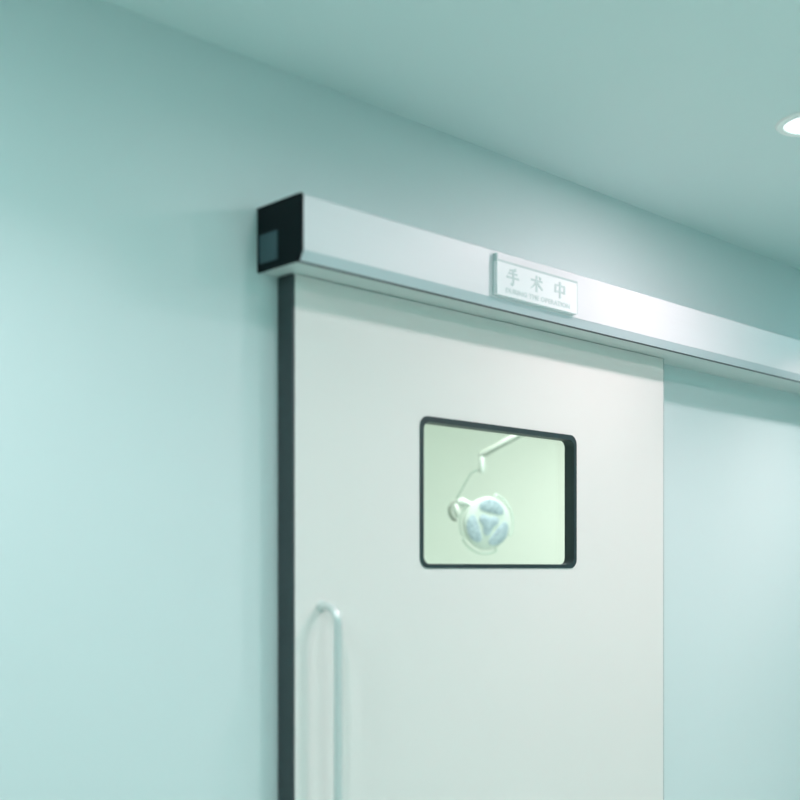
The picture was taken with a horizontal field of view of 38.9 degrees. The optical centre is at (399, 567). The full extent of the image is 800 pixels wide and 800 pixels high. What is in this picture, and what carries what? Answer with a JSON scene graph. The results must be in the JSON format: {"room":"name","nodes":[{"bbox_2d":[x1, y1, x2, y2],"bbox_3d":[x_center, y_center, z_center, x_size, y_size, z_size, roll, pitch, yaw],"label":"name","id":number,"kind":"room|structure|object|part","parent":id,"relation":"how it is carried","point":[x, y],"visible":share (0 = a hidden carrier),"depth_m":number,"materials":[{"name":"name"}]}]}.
{"room":"hospital corridor","nodes":[
{"label":"hospital corridor","id":0,"kind":"room"},
{"bbox_2d":[0,0,799,799],"bbox_3d":[1.029,0.000,3.608,13.500,3.000,0.150,0,0,-44],"label":"wall","id":1,"kind":"structure","parent":0,"point":[139,155],"depth_m":2.14,"materials":[{"name":"green paint"}]},
{"bbox_2d":[278,274,663,799],"bbox_3d":[0.266,0.459,2.687,1.317,2.078,0.107,0,0,-44],"label":"door","id":2,"kind":"structure","parent":1,"relation":"in","point":[402,676],"depth_m":2.56,"materials":[{"name":"white metal"}]},
{"bbox_3d":[-0.139,0.478,2.264,0.018,0.821,0.062,0,0,-44],"label":"handle","id":3,"kind":"part","parent":2,"relation":"part of","materials":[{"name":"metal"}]},
{"bbox_3d":[0.716,0.459,3.165,0.004,2.078,0.047,0,0,-44],"label":"edge trim","id":4,"kind":"part","parent":2,"relation":"part of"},
{"bbox_2d":[257,192,799,394],"bbox_3d":[0.987,-0.645,3.366,3.404,0.128,0.138,0,0,-44],"label":"door track","id":5,"kind":"object","parent":1,"relation":"attached to","point":[301,234],"depth_m":2.50,"materials":[{"name":"silver metal"}]},
{"bbox_3d":[-0.256,-0.624,2.206,0.004,0.056,0.056,0,0,-44],"label":"cable plate","id":6,"kind":"part","parent":5,"relation":"part of","materials":[{"name":"grey plastic"}]},
{"bbox_3d":[0.981,-0.584,3.372,3.390,0.004,0.121,0,0,-44],"label":"soffit panel","id":7,"kind":"part","parent":5,"relation":"part of","materials":[{"name":"metal"}]},
{"bbox_2d":[493,252,577,314],"bbox_3d":[0.315,-0.652,2.612,0.293,0.092,0.012,0,0,-44],"label":"sign","id":8,"kind":"object","parent":5,"relation":"attached to","point":[513,281],"visible":1,"depth_m":2.60,"materials":[{"name":"white plastic"}]},
{"bbox_3d":[1.029,-0.592,3.323,3.390,0.019,0.015,0,0,-44],"label":"rail","id":9,"kind":"part","parent":5,"relation":"part of","materials":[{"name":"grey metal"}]},
{"bbox_2d":[102,0,799,269],"bbox_3d":[1.743,-1.060,1.794,12.300,0.120,3.450,0,0,-44],"label":"ceiling","id":10,"kind":"structure","parent":0,"point":[671,110],"depth_m":2.30,"materials":[{"name":"green paint"}]},
{"bbox_2d":[775,112,799,136],"bbox_3d":[0.924,-0.997,2.546,0.156,0.005,0.156,0,0,-44],"label":"recessed light","id":11,"kind":"object","parent":10,"relation":"in","point":[789,125],"visible":1,"depth_m":2.55,"materials":[{"name":"white plastic"}]},
{"bbox_2d":[784,118,799,133],"bbox_3d":[0.924,-0.997,2.546,0.117,0.003,0.117,0,0,-44],"label":"diffuser","id":12,"kind":"object","parent":11,"relation":"attached to","point":[791,125],"depth_m":2.56,"materials":[{"name":"white plastic"}]},
{"bbox_2d":[424,424,564,563],"bbox_3d":[-1.010,0.000,7.760,10.650,3.000,0.150,0,0,-44],"label":"wall","id":13,"kind":"structure","parent":0,"point":[528,473],"depth_m":9.43,"materials":[{"name":"green paint"}]},
{"bbox_3d":[0.575,-1.560,6.232,10.800,0.120,4.550,0,0,-44],"label":"ceiling","id":14,"kind":"structure","parent":0,"visible":0},
{"bbox_2d":[448,435,522,554],"bbox_3d":[0.667,-0.774,4.306,0.968,1.451,0.240,0,0,-23],"label":"lamp","id":15,"kind":"object","parent":14,"relation":"hanging from","point":[486,521],"visible":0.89,"depth_m":4.19,"materials":[{"name":"white metal"}]},
{"bbox_3d":[0.233,-0.171,4.168,0.033,0.109,0.014,0,0,-22],"label":"grab rail","id":16,"kind":"part","parent":15,"relation":"part of","materials":[{"name":"grey plastic"}]},
{"bbox_3d":[0.253,-0.302,4.226,0.099,0.130,0.012,0,0,-8],"label":"arm","id":17,"kind":"part","parent":15,"relation":"part of"},
{"bbox_3d":[0.296,-0.082,4.203,0.151,0.065,0.010,0,0,-25],"label":"grab rail","id":18,"kind":"part","parent":15,"relation":"part of","materials":[{"name":"grey plastic"}]},
{"bbox_3d":[0.654,-0.616,4.343,0.757,0.408,0.030,0,0,-18],"label":"arm","id":19,"kind":"part","parent":15,"relation":"part of","materials":[{"name":"white metal"}]},
{"bbox_3d":[0.387,-0.198,4.234,0.091,0.159,0.014,0,0,-30],"label":"grab rail","id":20,"kind":"part","parent":15,"relation":"part of","materials":[{"name":"grey plastic"}]}
]}

